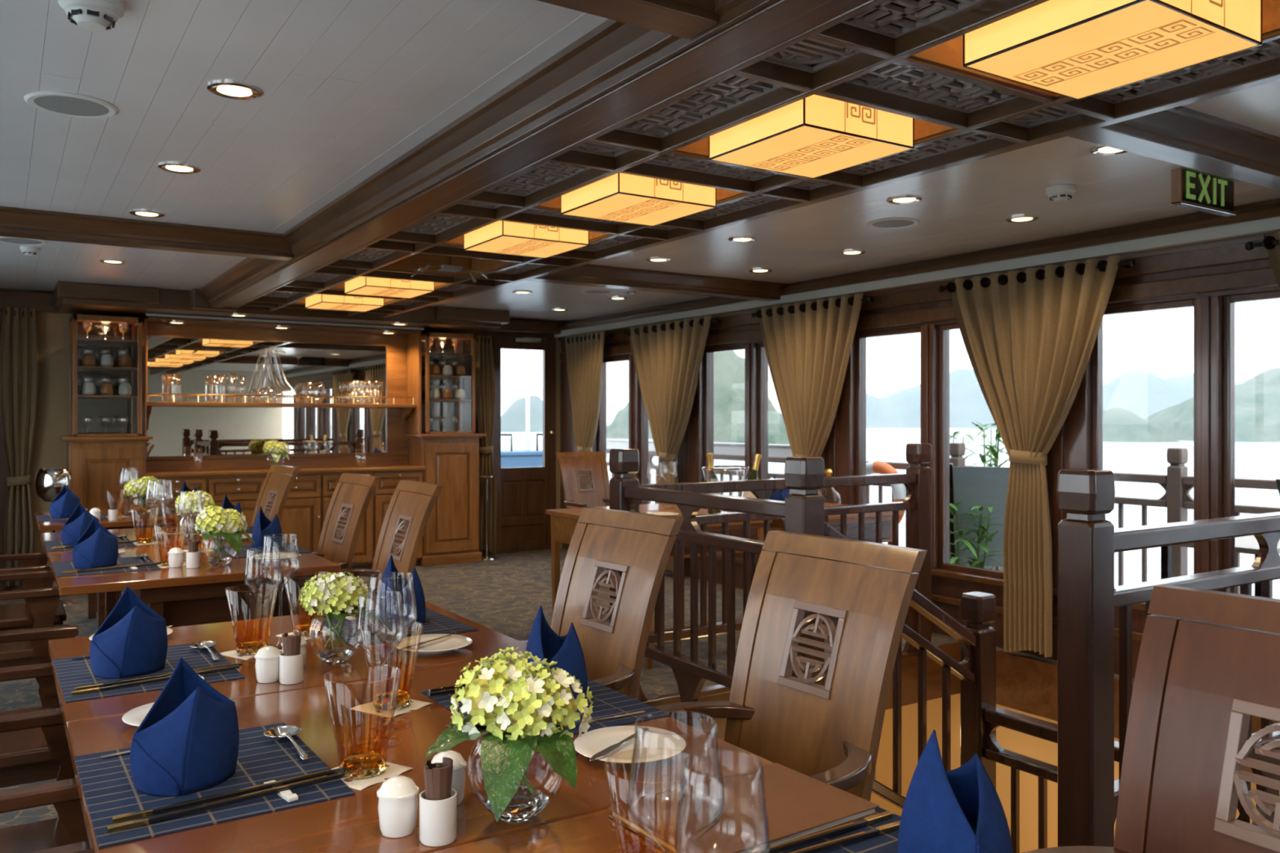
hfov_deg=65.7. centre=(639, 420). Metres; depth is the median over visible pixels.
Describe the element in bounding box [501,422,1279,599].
sea
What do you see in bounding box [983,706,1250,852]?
railing
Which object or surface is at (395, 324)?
recessed light
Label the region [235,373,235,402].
vase
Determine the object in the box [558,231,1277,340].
trim
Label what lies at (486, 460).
drape
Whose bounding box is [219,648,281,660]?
paper napkin
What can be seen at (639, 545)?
dining chair
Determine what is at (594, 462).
dining chair
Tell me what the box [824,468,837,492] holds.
glass decanter
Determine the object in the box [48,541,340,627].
dining table
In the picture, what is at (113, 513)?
cup
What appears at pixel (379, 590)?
bowl
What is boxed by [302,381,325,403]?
glass bowl
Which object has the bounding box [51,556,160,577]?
placemat
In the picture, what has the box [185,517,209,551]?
tumbler
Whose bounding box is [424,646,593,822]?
hydrangea vase
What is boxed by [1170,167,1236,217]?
exit sign
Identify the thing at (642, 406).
window
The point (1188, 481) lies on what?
railing
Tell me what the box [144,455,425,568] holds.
bar counter
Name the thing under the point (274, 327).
recessed light
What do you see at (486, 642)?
dining table
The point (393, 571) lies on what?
bowl
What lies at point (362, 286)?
lantern
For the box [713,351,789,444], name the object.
mountain
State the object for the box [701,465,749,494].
tub
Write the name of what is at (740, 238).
recessed light
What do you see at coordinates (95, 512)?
jar
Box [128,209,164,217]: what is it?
recessed light
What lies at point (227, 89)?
recessed light
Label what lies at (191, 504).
hydrangea vase
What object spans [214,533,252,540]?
plate
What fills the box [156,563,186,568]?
paper napkin
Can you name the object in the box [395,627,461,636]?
fork
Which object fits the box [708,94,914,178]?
lantern
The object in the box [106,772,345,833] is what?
chopstick
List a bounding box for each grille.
[0,237,42,244]
[33,95,109,115]
[584,290,610,293]
[872,219,914,227]
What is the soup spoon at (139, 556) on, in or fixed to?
on the placemat at (59, 567)
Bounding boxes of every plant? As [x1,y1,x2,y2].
[949,431,989,459]
[949,501,1004,569]
[965,420,1008,466]
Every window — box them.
[597,356,628,451]
[639,385,645,504]
[703,344,744,509]
[758,342,765,479]
[855,326,920,504]
[938,323,1003,577]
[1092,298,1195,573]
[1222,290,1279,593]
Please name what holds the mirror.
attached to the wall at (52, 422)
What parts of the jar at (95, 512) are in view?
lid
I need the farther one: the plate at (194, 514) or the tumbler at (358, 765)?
the plate at (194, 514)
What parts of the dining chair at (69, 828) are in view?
rail, seat, arm rail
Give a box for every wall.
[0,288,564,591]
[870,693,1279,852]
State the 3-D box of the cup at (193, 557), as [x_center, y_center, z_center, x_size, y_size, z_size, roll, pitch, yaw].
[-1.911,0.595,4.241,0.056,0.068,0.056,0,0,-33]
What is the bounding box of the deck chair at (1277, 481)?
[1275,478,1279,495]
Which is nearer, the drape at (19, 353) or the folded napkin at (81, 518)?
the folded napkin at (81, 518)
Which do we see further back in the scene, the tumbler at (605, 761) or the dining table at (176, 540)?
the dining table at (176, 540)
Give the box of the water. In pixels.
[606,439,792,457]
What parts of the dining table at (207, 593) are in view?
leg, pedestal panel, leg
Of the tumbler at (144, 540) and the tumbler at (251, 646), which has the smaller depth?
the tumbler at (251, 646)
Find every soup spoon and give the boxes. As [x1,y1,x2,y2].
[115,534,128,540]
[133,554,150,561]
[189,641,219,660]
[262,724,311,759]
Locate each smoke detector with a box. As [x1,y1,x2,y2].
[19,245,39,255]
[57,0,124,31]
[625,288,636,294]
[1045,184,1075,202]
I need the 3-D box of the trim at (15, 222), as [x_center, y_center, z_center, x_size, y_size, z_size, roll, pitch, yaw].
[-2.934,-0.990,5.051,2.250,0.140,0.220,0,0,-33]
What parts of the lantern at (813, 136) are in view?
panel, panel, panel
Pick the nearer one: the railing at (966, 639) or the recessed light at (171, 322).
the railing at (966, 639)
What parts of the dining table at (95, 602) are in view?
leg, leg, pedestal panel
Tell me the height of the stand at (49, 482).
1.020 m
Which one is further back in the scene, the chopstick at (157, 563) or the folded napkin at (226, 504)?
the folded napkin at (226, 504)
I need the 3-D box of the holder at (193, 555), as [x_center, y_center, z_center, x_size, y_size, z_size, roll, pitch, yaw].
[-1.911,0.571,4.241,0.056,0.117,0.056,0,0,-33]
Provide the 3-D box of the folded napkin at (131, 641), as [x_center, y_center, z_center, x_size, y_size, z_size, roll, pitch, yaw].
[-1.278,0.522,2.478,0.148,0.208,0.151,0,0,11]
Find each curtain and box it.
[0,306,38,587]
[475,335,496,552]
[562,331,604,488]
[626,315,711,573]
[755,293,863,496]
[946,255,1120,657]
[1262,231,1279,290]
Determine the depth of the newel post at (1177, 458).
6.43 m
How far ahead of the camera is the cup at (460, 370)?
9.65 m
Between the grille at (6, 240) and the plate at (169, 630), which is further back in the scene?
the grille at (6, 240)
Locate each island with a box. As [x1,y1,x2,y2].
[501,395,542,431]
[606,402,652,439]
[1102,407,1181,442]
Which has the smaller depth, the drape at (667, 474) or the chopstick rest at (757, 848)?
the chopstick rest at (757, 848)
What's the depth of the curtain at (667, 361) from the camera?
8.72 m
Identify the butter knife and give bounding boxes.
[251,552,288,558]
[398,634,451,650]
[589,728,648,760]
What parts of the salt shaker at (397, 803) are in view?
lid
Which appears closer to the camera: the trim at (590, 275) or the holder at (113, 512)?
the holder at (113, 512)
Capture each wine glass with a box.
[355,590,404,738]
[365,571,417,712]
[626,710,724,852]
[675,749,769,852]
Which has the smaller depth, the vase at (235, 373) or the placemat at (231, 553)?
the placemat at (231, 553)
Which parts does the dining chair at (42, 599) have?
rail, arm rail, seat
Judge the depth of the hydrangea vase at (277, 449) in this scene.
8.71 m
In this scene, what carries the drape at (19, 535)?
hanging from the curtain at (19, 353)
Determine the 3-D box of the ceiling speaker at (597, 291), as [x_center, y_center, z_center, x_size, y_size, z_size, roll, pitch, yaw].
[-0.341,-1.036,7.994,0.270,0.007,0.270,0,0,-33]
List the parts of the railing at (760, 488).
rail, rail, rail, rail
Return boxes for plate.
[88,627,173,639]
[121,702,154,726]
[173,512,195,516]
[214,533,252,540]
[250,552,301,561]
[393,634,472,653]
[573,725,685,763]
[644,511,679,516]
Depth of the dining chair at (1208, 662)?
1.55 m
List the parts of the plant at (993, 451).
stem, stem, stem, stem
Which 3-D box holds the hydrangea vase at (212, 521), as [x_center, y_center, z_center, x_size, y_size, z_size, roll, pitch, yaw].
[-1.797,0.498,4.285,0.251,0.262,0.242,0,0,-27]
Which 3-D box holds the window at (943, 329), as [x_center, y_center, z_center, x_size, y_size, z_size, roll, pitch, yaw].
[2.159,0.170,6.141,0.050,1.580,0.735,0,0,-33]
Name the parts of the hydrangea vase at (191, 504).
stem, stem, stem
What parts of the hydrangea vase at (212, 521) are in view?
stem, stem, stem, stem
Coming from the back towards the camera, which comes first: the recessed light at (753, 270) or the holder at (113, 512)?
the recessed light at (753, 270)
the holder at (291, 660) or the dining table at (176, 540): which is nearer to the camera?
the holder at (291, 660)
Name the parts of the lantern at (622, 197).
panel, panel, panel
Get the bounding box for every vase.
[123,475,161,515]
[174,490,214,540]
[193,505,255,566]
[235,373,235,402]
[261,440,290,466]
[298,571,391,664]
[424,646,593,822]
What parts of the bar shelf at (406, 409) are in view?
gallery rail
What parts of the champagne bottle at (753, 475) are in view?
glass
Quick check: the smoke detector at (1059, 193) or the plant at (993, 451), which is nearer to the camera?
the smoke detector at (1059, 193)
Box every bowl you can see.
[133,554,150,559]
[189,641,217,650]
[262,724,302,740]
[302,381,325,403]
[355,590,404,662]
[365,571,417,643]
[466,733,563,812]
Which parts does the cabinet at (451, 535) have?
door, raised panel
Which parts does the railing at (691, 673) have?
rail, rail, rail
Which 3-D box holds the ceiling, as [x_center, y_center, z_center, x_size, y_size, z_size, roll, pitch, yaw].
[0.090,-1.100,3.778,5.950,0.120,12.650,0,0,-33]
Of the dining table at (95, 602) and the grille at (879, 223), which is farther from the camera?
the dining table at (95, 602)
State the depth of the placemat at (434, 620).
2.98 m
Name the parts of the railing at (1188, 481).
rail, rail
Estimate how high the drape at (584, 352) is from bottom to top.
1.170 m
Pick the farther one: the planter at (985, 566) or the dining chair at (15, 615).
the planter at (985, 566)
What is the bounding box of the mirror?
[142,318,421,460]
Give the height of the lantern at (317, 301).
0.222 m
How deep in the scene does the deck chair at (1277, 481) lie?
5.12 m
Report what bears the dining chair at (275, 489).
on the floor
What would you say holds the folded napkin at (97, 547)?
on the placemat at (59, 567)
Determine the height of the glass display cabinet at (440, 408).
0.968 m
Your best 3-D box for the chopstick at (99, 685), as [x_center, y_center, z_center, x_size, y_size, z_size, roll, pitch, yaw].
[-1.156,0.618,2.398,0.365,0.018,0.010,0,0,-33]
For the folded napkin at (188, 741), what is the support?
on the placemat at (109, 790)
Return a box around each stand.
[34,467,73,606]
[479,475,496,559]
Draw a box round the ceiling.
[0,0,1279,322]
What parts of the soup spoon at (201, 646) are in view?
handle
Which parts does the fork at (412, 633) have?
handle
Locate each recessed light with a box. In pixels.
[98,258,126,264]
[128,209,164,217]
[157,162,200,173]
[166,321,186,324]
[206,80,262,99]
[228,314,248,316]
[271,326,291,328]
[379,332,397,333]
[390,323,408,325]
[512,290,532,293]
[551,308,568,311]
[608,296,626,299]
[645,257,671,262]
[728,235,755,242]
[748,268,772,272]
[839,249,865,255]
[886,195,921,204]
[1005,215,1039,222]
[1089,145,1126,155]
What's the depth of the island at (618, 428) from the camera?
347.85 m
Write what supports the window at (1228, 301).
in the window frame at (1206, 276)
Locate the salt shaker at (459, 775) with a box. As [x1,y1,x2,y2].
[431,750,466,805]
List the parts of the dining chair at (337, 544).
seat, arm rail, medallion frame, rail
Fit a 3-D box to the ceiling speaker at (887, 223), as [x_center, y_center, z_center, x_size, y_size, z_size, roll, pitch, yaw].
[1.333,-1.036,5.217,0.270,0.007,0.270,0,0,-33]
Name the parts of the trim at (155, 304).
cornice, cornice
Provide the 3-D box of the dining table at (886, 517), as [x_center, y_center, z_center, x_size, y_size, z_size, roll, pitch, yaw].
[1.116,0.980,6.613,0.750,0.800,1.000,0,0,-33]
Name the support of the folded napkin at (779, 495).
on the dining table at (886, 517)
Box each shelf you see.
[77,337,137,345]
[77,365,137,371]
[77,395,137,398]
[146,393,416,430]
[421,351,471,356]
[421,375,471,378]
[421,399,471,401]
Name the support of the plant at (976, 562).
on the deck
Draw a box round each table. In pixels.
[34,506,195,629]
[40,524,251,619]
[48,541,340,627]
[48,601,526,736]
[66,657,773,852]
[431,808,668,852]
[545,503,772,669]
[722,502,903,545]
[1160,535,1279,596]
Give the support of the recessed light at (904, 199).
in the ceiling
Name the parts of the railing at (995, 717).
rail, rail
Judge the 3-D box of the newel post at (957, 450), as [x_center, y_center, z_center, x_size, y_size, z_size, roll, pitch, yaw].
[2.544,0.790,7.951,0.099,1.220,0.099,0,0,-33]
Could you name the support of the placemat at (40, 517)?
on the dining table at (95, 602)
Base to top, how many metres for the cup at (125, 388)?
0.102 m
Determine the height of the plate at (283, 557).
0.019 m
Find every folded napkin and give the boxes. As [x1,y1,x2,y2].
[49,484,79,518]
[61,502,99,545]
[72,517,118,568]
[89,586,167,678]
[129,657,239,796]
[179,480,198,495]
[222,494,244,529]
[251,506,283,551]
[377,555,426,626]
[525,605,587,700]
[769,475,790,501]
[897,729,1013,852]
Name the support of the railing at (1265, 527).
on the floor
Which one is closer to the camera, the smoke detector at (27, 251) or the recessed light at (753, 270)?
the smoke detector at (27, 251)
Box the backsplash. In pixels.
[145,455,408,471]
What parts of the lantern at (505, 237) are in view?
panel, panel, panel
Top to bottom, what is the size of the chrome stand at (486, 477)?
0.830 m
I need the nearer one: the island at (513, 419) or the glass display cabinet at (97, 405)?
the glass display cabinet at (97, 405)
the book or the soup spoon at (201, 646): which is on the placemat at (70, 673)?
the soup spoon at (201, 646)
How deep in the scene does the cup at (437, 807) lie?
1.47 m
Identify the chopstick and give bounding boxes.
[51,541,134,549]
[53,540,136,547]
[61,562,159,574]
[63,561,161,572]
[71,665,239,695]
[75,662,242,690]
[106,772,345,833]
[111,767,344,823]
[309,611,377,619]
[311,609,377,617]
[428,687,468,696]
[429,684,466,692]
[750,810,892,852]
[788,820,900,852]
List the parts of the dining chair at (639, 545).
arm rail, medallion frame, rail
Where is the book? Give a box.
[608,763,879,852]
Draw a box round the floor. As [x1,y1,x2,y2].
[0,548,1279,828]
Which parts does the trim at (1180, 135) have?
crown moulding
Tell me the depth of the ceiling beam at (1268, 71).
3.45 m
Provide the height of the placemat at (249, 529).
0.003 m
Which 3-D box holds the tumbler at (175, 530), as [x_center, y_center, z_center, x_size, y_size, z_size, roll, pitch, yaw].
[-2.613,0.540,5.550,0.136,0.174,0.136,0,0,-33]
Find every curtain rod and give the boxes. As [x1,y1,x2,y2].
[560,333,613,343]
[622,317,721,335]
[751,295,873,317]
[937,257,1136,292]
[1244,239,1279,250]
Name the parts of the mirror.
panel, panel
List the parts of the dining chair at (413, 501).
arm rail, medallion frame, rail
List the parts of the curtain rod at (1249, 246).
rod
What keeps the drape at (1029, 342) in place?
hanging from the curtain at (1029, 342)
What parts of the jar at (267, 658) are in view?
lid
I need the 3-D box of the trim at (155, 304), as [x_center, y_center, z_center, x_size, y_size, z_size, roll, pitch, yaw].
[-3.006,-0.948,8.730,3.700,0.225,0.970,0,0,-33]
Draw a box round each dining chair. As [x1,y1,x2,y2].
[0,551,66,631]
[0,570,70,667]
[0,625,78,787]
[0,707,88,852]
[29,840,90,852]
[245,472,381,619]
[250,465,300,604]
[271,480,444,616]
[520,506,684,699]
[555,451,644,577]
[653,530,927,801]
[1022,584,1279,852]
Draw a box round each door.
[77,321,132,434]
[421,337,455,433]
[487,331,555,554]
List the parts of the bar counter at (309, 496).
cabinet door, drawer, raised panel, raised panel, cabinet door, drawer, raised panel, raised panel, cabinet door, raised panel, raised panel, drawer, raised panel, drawer, cabinet door, raised panel, raised panel, drawer, raised panel, cabinet door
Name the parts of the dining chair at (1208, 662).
arm rail, rail, medallion frame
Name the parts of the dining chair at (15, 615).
arm rail, rail, seat, leg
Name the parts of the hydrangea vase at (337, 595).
stem, stem, stem, stem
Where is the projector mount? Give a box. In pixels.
[410,255,488,282]
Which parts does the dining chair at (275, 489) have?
medallion frame, rail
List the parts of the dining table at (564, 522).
leg, leg, apron panel, leg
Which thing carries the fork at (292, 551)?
on the placemat at (231, 553)
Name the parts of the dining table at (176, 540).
leg, pedestal panel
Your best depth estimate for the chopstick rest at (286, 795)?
1.64 m
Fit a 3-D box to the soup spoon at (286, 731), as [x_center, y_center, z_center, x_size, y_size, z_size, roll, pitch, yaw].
[-0.666,0.614,1.895,0.071,0.021,0.200,0,0,-35]
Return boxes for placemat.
[36,512,107,522]
[43,537,136,551]
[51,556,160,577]
[52,643,244,702]
[74,722,355,848]
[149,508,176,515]
[181,526,253,537]
[209,542,312,558]
[306,608,478,646]
[420,678,670,734]
[778,807,901,852]
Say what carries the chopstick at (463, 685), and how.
on the placemat at (608, 702)
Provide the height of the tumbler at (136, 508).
0.174 m
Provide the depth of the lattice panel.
3.15 m
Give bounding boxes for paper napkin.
[133,541,161,545]
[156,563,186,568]
[158,531,184,534]
[182,548,213,552]
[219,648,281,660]
[276,630,329,640]
[330,761,413,791]
[350,699,432,718]
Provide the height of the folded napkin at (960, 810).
0.209 m
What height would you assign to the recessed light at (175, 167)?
0.013 m
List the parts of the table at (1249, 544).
leg, leg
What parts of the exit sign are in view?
plate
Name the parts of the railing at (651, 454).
rail, rail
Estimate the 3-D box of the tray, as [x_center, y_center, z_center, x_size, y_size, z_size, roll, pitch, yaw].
[-1.530,0.565,9.892,0.170,0.030,0.170,0,0,-33]
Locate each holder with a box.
[108,501,118,520]
[186,539,199,568]
[279,631,303,684]
[419,756,457,846]
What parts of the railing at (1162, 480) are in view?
rail, rail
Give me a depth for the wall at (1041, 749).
5.88 m
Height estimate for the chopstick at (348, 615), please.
0.018 m
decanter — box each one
[251,347,296,402]
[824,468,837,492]
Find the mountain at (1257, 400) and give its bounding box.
[1144,367,1279,442]
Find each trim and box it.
[0,205,294,260]
[52,280,509,335]
[525,263,787,301]
[537,0,718,39]
[554,216,1279,337]
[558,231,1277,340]
[559,198,1279,330]
[1068,106,1279,191]
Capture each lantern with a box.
[305,293,384,311]
[344,276,434,298]
[463,220,589,257]
[560,173,716,226]
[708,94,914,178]
[963,0,1262,100]
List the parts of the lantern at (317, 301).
panel, panel, panel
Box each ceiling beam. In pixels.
[199,0,870,307]
[379,38,1279,317]
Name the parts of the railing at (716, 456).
rail, rail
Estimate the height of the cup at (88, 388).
0.102 m
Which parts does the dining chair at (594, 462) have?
rail, medallion frame, arm rail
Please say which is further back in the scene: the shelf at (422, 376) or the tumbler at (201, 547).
the shelf at (422, 376)
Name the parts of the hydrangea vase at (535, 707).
stem, stem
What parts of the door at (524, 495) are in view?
panel, panel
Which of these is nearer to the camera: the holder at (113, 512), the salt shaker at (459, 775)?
the salt shaker at (459, 775)
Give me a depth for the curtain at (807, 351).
7.21 m
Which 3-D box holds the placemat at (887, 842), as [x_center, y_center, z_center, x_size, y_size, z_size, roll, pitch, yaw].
[0.353,0.628,1.317,0.380,0.003,0.470,0,0,-33]
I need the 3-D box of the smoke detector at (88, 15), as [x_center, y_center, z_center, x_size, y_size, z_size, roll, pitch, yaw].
[-1.354,-1.005,2.447,0.143,0.070,0.143,0,0,-33]
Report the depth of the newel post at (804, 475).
3.62 m
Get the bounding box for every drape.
[0,306,38,477]
[4,484,34,587]
[475,335,495,447]
[479,453,496,552]
[565,331,604,450]
[628,315,711,457]
[654,459,678,573]
[817,488,822,496]
[948,255,1120,457]
[1003,457,1053,657]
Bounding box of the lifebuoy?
[866,460,906,524]
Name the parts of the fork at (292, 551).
handle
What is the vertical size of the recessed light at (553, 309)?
0.013 m
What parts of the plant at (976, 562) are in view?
stem, stem, stem, stem, stem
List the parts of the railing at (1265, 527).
rail, rail, rail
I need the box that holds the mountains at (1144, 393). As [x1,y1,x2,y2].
[866,368,1249,427]
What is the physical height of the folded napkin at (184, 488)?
0.208 m
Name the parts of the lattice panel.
fretwork panel, fretwork panel, fretwork panel, medallion panel, fretwork panel, fretwork panel, fretwork panel, fretwork panel, medallion panel, fretwork panel, fretwork panel, rail, medallion panel, fretwork panel, medallion panel, fretwork panel, medallion panel, fretwork panel, fretwork panel, fretwork panel, medallion panel, medallion panel, fretwork panel, fretwork panel, fretwork panel, medallion panel, fretwork panel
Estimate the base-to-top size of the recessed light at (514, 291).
0.013 m
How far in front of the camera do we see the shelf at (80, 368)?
8.15 m
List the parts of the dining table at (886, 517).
apron panel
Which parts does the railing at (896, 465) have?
rail, rail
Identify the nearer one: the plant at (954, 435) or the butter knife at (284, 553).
the butter knife at (284, 553)
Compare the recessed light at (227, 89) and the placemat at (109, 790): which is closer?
the placemat at (109, 790)
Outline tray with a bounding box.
[479,475,495,479]
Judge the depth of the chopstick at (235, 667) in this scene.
2.34 m
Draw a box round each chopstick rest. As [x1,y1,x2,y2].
[277,790,297,802]
[345,616,355,620]
[748,846,760,852]
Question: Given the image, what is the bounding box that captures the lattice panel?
[234,0,1279,315]
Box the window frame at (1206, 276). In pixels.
[560,240,1279,678]
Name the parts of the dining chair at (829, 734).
arm rail, medallion frame, rail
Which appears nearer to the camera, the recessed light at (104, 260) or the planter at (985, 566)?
the recessed light at (104, 260)
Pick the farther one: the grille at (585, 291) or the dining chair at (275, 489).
the grille at (585, 291)
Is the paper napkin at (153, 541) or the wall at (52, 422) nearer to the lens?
the paper napkin at (153, 541)
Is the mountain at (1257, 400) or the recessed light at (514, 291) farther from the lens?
the mountain at (1257, 400)
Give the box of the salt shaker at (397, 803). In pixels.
[377,775,418,837]
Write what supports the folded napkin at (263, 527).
on the placemat at (231, 553)
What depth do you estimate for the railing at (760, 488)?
5.11 m
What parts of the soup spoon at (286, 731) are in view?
handle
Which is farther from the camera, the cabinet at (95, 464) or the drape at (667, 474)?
the drape at (667, 474)
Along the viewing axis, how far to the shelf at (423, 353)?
9.65 m
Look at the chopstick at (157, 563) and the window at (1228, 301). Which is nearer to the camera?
the chopstick at (157, 563)
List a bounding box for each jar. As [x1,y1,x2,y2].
[89,507,101,520]
[167,547,183,567]
[254,645,280,683]
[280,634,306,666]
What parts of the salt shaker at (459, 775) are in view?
lid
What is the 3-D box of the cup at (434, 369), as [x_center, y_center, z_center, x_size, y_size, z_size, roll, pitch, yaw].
[-1.974,-0.487,9.546,0.094,0.102,0.094,0,0,-33]
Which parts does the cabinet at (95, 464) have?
door, raised panel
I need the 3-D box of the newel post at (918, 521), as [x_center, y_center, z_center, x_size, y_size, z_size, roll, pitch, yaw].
[1.639,0.757,5.832,0.117,1.245,0.117,0,0,-33]
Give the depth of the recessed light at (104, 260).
6.45 m
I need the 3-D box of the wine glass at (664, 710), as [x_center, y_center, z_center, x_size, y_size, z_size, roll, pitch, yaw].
[0.038,0.474,1.051,0.104,0.310,0.104,0,0,-33]
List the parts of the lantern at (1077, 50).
panel, panel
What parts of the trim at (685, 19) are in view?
crown moulding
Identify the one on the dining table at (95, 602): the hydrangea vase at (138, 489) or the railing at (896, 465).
the hydrangea vase at (138, 489)
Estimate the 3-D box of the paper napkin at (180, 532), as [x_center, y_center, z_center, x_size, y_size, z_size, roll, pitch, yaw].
[-2.613,0.629,5.550,0.125,0.004,0.125,0,0,37]
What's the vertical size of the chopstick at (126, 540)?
0.018 m
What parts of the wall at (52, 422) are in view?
wood panel, cornice, wood panel, cornice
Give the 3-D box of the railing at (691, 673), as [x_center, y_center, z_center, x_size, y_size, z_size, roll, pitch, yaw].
[0.267,0.845,4.196,0.075,1.070,1.160,0,0,-33]
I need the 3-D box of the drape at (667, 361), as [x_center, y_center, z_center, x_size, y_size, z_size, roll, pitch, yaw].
[0.242,-0.275,8.775,0.119,1.190,1.300,0,0,-33]
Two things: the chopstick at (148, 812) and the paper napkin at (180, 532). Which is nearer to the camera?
the chopstick at (148, 812)
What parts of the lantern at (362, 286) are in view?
panel, panel, panel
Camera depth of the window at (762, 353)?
7.95 m
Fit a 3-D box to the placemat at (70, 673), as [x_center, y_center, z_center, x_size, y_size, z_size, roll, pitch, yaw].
[-1.254,0.628,2.511,0.380,0.003,0.470,0,0,-34]
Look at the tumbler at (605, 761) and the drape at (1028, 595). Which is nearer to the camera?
the tumbler at (605, 761)
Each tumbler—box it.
[135,506,147,511]
[136,509,159,543]
[160,525,168,565]
[164,527,181,533]
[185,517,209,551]
[235,582,275,654]
[283,576,321,636]
[329,671,401,778]
[360,633,410,710]
[604,760,706,851]
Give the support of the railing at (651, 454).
on the deck
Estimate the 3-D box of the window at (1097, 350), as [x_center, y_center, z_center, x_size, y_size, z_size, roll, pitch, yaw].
[2.704,0.170,5.296,0.050,1.580,0.595,0,0,-33]
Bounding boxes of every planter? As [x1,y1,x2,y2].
[949,462,1008,566]
[964,564,1003,571]
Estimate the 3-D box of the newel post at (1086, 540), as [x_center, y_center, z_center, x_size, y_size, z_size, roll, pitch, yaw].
[1.222,0.757,2.717,0.117,1.245,0.117,0,0,-33]
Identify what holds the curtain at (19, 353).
hanging from the wall at (52, 422)
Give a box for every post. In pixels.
[525,349,529,450]
[608,448,639,700]
[784,456,824,685]
[905,443,931,657]
[949,442,965,565]
[960,591,996,789]
[1056,468,1115,847]
[1166,448,1187,577]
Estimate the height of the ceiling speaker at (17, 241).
0.007 m
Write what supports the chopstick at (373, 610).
on the placemat at (434, 620)
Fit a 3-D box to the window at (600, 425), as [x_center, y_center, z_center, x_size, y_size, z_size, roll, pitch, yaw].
[-0.230,0.170,9.841,0.050,1.580,0.675,0,0,-33]
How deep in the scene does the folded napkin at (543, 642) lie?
2.21 m
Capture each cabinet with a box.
[59,435,153,595]
[69,314,142,436]
[404,433,486,566]
[421,332,475,434]
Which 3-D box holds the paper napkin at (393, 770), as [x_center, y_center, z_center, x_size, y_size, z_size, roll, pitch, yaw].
[-0.495,0.629,1.772,0.125,0.004,0.125,0,0,32]
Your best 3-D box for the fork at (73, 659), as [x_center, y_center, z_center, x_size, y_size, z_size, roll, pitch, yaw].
[-1.406,0.623,2.651,0.200,0.007,0.022,0,0,-37]
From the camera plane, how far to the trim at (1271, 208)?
5.90 m
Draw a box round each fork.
[71,656,89,660]
[100,750,130,759]
[258,551,302,554]
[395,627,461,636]
[566,710,646,728]
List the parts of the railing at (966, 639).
rail, rail, rail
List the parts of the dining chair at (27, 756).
rail, seat, rail, arm rail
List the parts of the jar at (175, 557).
lid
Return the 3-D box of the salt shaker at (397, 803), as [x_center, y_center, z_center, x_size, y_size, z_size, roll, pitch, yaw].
[-0.370,0.588,1.518,0.063,0.083,0.063,0,0,-33]
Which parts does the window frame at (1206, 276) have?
corner panel, post, post, post, post, post, head moulding, head moulding, post, sill, post, post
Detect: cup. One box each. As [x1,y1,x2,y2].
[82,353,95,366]
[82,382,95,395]
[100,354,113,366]
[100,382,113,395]
[108,509,118,520]
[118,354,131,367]
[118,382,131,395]
[186,551,199,568]
[279,651,303,684]
[419,788,457,846]
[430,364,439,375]
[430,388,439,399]
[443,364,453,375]
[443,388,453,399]
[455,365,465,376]
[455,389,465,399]
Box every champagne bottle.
[705,453,721,514]
[742,453,761,497]
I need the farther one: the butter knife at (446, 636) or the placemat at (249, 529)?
the placemat at (249, 529)
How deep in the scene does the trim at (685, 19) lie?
2.25 m
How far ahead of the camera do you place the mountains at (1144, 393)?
846.76 m
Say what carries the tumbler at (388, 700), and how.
on the paper napkin at (369, 708)
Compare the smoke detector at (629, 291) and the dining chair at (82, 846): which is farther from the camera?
the smoke detector at (629, 291)
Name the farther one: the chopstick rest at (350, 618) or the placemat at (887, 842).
the chopstick rest at (350, 618)
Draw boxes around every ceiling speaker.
[0,236,47,245]
[23,91,118,118]
[581,288,614,294]
[866,217,919,228]
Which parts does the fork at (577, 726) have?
handle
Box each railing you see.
[501,433,542,467]
[606,448,657,503]
[624,485,785,731]
[639,473,916,706]
[713,453,791,511]
[824,521,976,809]
[866,461,910,546]
[960,465,1167,586]
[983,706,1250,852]
[1114,511,1279,826]
[1182,475,1279,594]
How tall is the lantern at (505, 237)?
0.222 m
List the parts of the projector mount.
arm, arm, plate, arm, arm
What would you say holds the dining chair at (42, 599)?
on the floor
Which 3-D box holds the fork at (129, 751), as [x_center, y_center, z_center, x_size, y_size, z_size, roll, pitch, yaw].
[-0.919,0.623,1.898,0.200,0.007,0.022,0,0,-37]
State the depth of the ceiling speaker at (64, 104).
3.25 m
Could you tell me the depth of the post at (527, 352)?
14.28 m
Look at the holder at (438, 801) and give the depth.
1.47 m
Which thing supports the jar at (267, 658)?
on the dining table at (486, 642)

